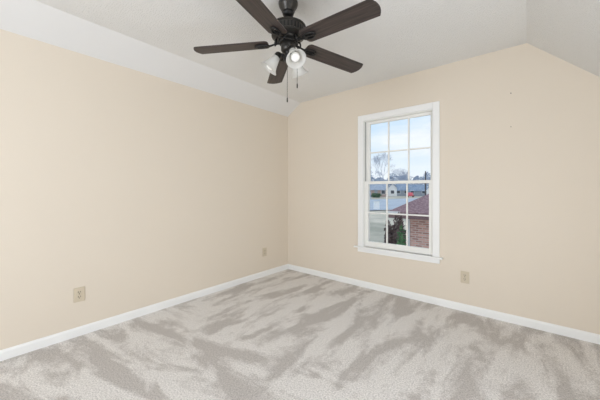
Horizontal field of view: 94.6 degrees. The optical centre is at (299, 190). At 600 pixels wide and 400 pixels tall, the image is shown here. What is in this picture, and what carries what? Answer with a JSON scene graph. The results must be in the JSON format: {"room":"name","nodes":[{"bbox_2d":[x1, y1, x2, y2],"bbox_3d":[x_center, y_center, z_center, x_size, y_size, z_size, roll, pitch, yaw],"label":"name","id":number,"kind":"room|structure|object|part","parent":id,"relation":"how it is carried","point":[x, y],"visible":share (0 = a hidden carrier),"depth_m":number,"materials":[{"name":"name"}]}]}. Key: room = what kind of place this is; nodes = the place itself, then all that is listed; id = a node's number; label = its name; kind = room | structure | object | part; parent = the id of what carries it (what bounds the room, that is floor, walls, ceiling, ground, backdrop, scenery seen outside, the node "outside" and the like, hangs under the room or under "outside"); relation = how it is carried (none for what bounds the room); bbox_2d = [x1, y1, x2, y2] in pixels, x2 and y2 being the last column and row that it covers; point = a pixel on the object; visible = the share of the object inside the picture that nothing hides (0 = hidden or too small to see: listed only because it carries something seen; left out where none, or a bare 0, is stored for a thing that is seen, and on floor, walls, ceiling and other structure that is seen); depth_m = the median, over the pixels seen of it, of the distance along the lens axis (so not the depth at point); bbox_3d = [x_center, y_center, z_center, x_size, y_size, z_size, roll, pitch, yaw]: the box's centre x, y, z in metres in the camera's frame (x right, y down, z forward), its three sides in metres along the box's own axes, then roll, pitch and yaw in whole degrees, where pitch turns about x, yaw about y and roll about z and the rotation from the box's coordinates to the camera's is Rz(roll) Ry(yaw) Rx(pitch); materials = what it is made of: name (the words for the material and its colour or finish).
{"room":"empty bedroom","nodes":[
{"label":"empty bedroom","id":0,"kind":"room"},
{"bbox_2d":[0,29,287,349],"bbox_3d":[-2.042,0.027,2.252,0.160,2.385,5.920,0,0,40],"label":"wall","id":1,"kind":"structure","parent":0,"point":[135,189],"depth_m":2.54,"materials":[{"name":"beige paint"}]},
{"bbox_2d":[74,286,84,302],"bbox_3d":[-1.862,0.874,2.336,0.009,0.120,0.076,0,0,40],"label":"wall outlet","id":2,"kind":"object","parent":1,"relation":"attached to","point":[79,293],"visible":1,"depth_m":2.33,"materials":[{"name":"beige plastic"}]},
{"bbox_2d":[0,264,287,360],"bbox_3d":[-1.975,1.183,2.196,0.014,0.075,5.600,0,0,40],"label":"baseboard","id":3,"kind":"structure","parent":1,"relation":"attached to","point":[20,349],"depth_m":2.55,"materials":[{"name":"white paint"}]},
{"bbox_2d":[263,247,266,255],"bbox_3d":[-0.506,0.875,3.970,0.009,0.120,0.076,0,0,40],"label":"wall outlet","id":4,"kind":"object","parent":1,"relation":"attached to","point":[264,249],"visible":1,"depth_m":3.98,"materials":[{"name":"beige plastic"}]},
{"bbox_2d":[0,0,299,116],"bbox_3d":[-1.940,-1.310,2.167,0.424,0.288,5.920,0,0,40],"label":"ceiling","id":5,"kind":"structure","parent":0,"point":[33,19],"depth_m":2.47,"materials":[{"name":"white paint"}]},
{"bbox_2d":[35,0,526,102],"bbox_3d":[-0.760,-1.393,1.187,2.645,0.120,5.920,0,0,40],"label":"ceiling","id":6,"kind":"structure","parent":0,"point":[408,36],"depth_m":2.35,"materials":[{"name":"white paint"}]},
{"bbox_2d":[194,0,380,101],"bbox_3d":[-0.041,-0.973,1.875,1.237,0.722,1.287,0,0,40],"label":"ceiling fan","id":7,"kind":"object","parent":6,"relation":"hanging from","point":[287,31],"visible":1,"depth_m":1.83,"materials":[{"name":"brown wood"}]},
{"bbox_3d":[-0.480,-1.002,1.940,0.529,0.006,0.138,-3,9,4],"label":"blade","id":8,"kind":"part","parent":7,"relation":"part of","materials":[{"name":"brown wood"}]},
{"bbox_3d":[-0.234,-1.002,1.540,0.138,0.006,0.529,10,6,22],"label":"blade","id":9,"kind":"part","parent":7,"relation":"part of","materials":[{"name":"brown wood"}]},
{"bbox_3d":[-0.188,-0.891,1.921,0.134,0.106,0.134,37,3,5],"label":"lamp shade","id":10,"kind":"part","parent":7,"relation":"part of","materials":[{"name":"white glass"}]},
{"bbox_3d":[-0.176,-1.002,2.299,0.138,0.006,0.529,-9,0,-14],"label":"blade","id":11,"kind":"part","parent":7,"relation":"part of","materials":[{"name":"brown wood"}]},
{"bbox_3d":[-0.036,-0.887,1.810,0.060,0.101,0.060,0,-37,-24],"label":"light bulb","id":12,"kind":"part","parent":7,"relation":"part of","materials":[{"name":"white glass"}]},
{"bbox_3d":[-0.038,-0.891,1.813,0.134,0.106,0.134,0,-37,-24],"label":"lamp shade","id":13,"kind":"part","parent":7,"relation":"part of","materials":[{"name":"white glass"}]},
{"bbox_3d":[-0.019,-0.891,1.997,0.134,0.106,0.134,0,37,36],"label":"lamp shade","id":14,"kind":"part","parent":7,"relation":"part of","materials":[{"name":"white glass"}]},
{"bbox_3d":[0.259,-1.002,2.120,0.529,0.006,0.138,3,-10,-32],"label":"blade","id":15,"kind":"part","parent":7,"relation":"part of","materials":[{"name":"brown wood"}]},
{"bbox_3d":[0.224,-1.002,1.651,0.529,0.006,0.138,3,-7,40],"label":"blade","id":16,"kind":"part","parent":7,"relation":"part of","materials":[{"name":"brown wood"}]},
{"bbox_2d":[0,269,599,399],"bbox_3d":[-0.434,1.280,0.917,4.340,0.120,5.920,0,0,40],"label":"floor","id":17,"kind":"structure","parent":0,"point":[287,334],"depth_m":2.08,"materials":[{"name":"grey carpet"}]},
{"bbox_2d":[288,43,599,333],"bbox_3d":[1.406,-0.057,3.132,4.020,2.554,0.160,0,0,40],"label":"wall","id":18,"kind":"structure","parent":0,"point":[520,202],"depth_m":2.68,"materials":[{"name":"beige paint"}]},
{"bbox_2d":[354,101,442,263],"bbox_3d":[1.174,-0.091,3.333,1.040,1.734,0.268,0,0,40],"label":"window","id":19,"kind":"structure","parent":18,"relation":"in","point":[365,122],"depth_m":3.27,"materials":[{"name":"white paint"}]},
{"bbox_3d":[1.144,0.292,3.284,0.804,0.826,0.030,0,0,40],"label":"sash","id":20,"kind":"part","parent":19,"relation":"part of","materials":[{"name":"white paint"}]},
{"bbox_3d":[1.166,-0.482,3.311,0.804,0.792,0.030,0,0,40],"label":"sash","id":21,"kind":"part","parent":19,"relation":"part of","materials":[{"name":"white paint"}]},
{"bbox_2d":[288,264,599,343],"bbox_3d":[1.350,1.183,3.065,4.020,0.075,0.014,0,0,40],"label":"baseboard","id":22,"kind":"structure","parent":18,"relation":"attached to","point":[531,323],"depth_m":2.77,"materials":[{"name":"white paint"}]},
{"bbox_2d":[461,271,468,283],"bbox_3d":[1.669,0.874,2.804,0.076,0.120,0.009,0,0,40],"label":"wall outlet","id":23,"kind":"object","parent":18,"relation":"attached to","point":[464,275],"visible":1,"depth_m":2.80,"materials":[{"name":"beige plastic"}]},
{"bbox_2d":[526,0,599,76],"bbox_3d":[0.747,-0.867,-0.064,1.271,1.174,5.920,0,0,40],"label":"ceiling","id":24,"kind":"structure","parent":0,"point":[567,30],"depth_m":1.96,"materials":[{"name":"white paint"}]},
{"label":"outside","id":25,"kind":"structure","parent":0,"visible":0},
{"bbox_2d":[370,196,421,242],"bbox_3d":[29.821,2.970,103.111,240.000,2.100,189.700,0,0,40],"label":"ground","id":26,"kind":"structure","parent":25,"point":[377,221],"depth_m":30.99,"materials":[{"name":"grey concrete"}]},
{"bbox_2d":[371,193,381,197],"bbox_3d":[23.083,1.360,84.013,2.831,1.682,2.662,0,0,-4],"label":"round bush","id":27,"kind":"object","parent":26,"relation":"on","point":[374,195],"visible":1,"depth_m":83.41,"materials":[{"name":"green plant"}]},
{"bbox_2d":[373,201,379,208],"bbox_3d":[12.708,2.439,46.000,0.920,1.430,0.680,0,0,0],"label":"chimney","id":28,"kind":"object","parent":26,"relation":"on","point":[376,203],"visible":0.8,"depth_m":45.67,"materials":[{"name":"white"}]},
{"bbox_2d":[370,184,385,196],"bbox_3d":[25.249,-0.100,92.000,7.200,5.040,8.600,0,0,15],"label":"house","id":29,"kind":"structure","parent":26,"relation":"on","point":[374,188],"depth_m":88.42,"materials":[{"name":"grey brick"}]},
{"bbox_2d":[371,153,394,179],"bbox_3d":[44.397,-9.440,146.548,11.671,22.952,16.962,0,0,40],"label":"bare tree","id":30,"kind":"object","parent":26,"relation":"on","point":[374,159],"visible":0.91,"depth_m":144.65,"materials":[{"name":"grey plant"}]},
{"bbox_2d":[388,184,397,195],"bbox_3d":[33.403,-0.100,100.000,3.500,5.040,6.600,0,0,18],"label":"house","id":31,"kind":"structure","parent":26,"relation":"on","point":[392,189],"depth_m":97.09,"materials":[{"name":"white"}]},
{"bbox_2d":[384,212,405,243],"bbox_3d":[2.767,2.358,7.960,0.728,3.535,0.748,0,0,40],"label":"shrub","id":32,"kind":"object","parent":26,"relation":"on","point":[392,231],"visible":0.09,"depth_m":7.92,"materials":[{"name":"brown plant"}]},
{"bbox_2d":[392,169,407,180],"bbox_3d":[44.717,-4.190,122.365,9.356,12.454,9.244,0,0,40],"label":"bare tree","id":33,"kind":"object","parent":26,"relation":"on","point":[403,173],"visible":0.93,"depth_m":121.97,"materials":[{"name":"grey plant"}]},
{"bbox_2d":[396,224,405,244],"bbox_3d":[2.627,2.460,7.202,0.580,3.224,0.557,0,0,40],"label":"evergreen shrub","id":34,"kind":"object","parent":26,"relation":"on","point":[400,228],"visible":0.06,"depth_m":7.14,"materials":[{"name":"green plant"}]},
{"bbox_2d":[371,172,430,191],"bbox_3d":[62.427,-4.539,166.951,73.598,13.848,70.961,0,0,40],"label":"treeline","id":35,"kind":"object","parent":26,"relation":"on","point":[417,177],"visible":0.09,"depth_m":161.63,"materials":[{"name":"grey plant"}]},
{"bbox_2d":[396,184,408,195],"bbox_3d":[39.858,-0.200,108.000,4.600,5.240,8.600,0,0,20],"label":"house","id":36,"kind":"structure","parent":26,"relation":"on","point":[401,191],"depth_m":104.70,"materials":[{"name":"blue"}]},
{"bbox_2d":[388,194,428,247],"bbox_3d":[9.335,1.122,8.955,10.020,5.796,8.430,0,0,40],"label":"house","id":37,"kind":"structure","parent":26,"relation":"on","point":[418,226],"depth_m":8.74,"materials":[{"name":"red brick"}]},
{"bbox_2d":[409,184,427,195],"bbox_3d":[44.316,0.000,104.000,6.400,4.840,8.600,0,0,23],"label":"house","id":38,"kind":"structure","parent":26,"relation":"on","point":[418,190],"depth_m":100.97,"materials":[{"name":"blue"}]},
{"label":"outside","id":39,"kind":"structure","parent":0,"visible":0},
{"bbox_2d":[370,198,417,209],"bbox_3d":[21.450,2.507,60.000,46.723,1.294,51.428,0,0,40],"label":"roof","id":40,"kind":"structure","parent":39,"point":[392,203],"depth_m":58.10,"materials":[{"name":"concrete"}]}
]}

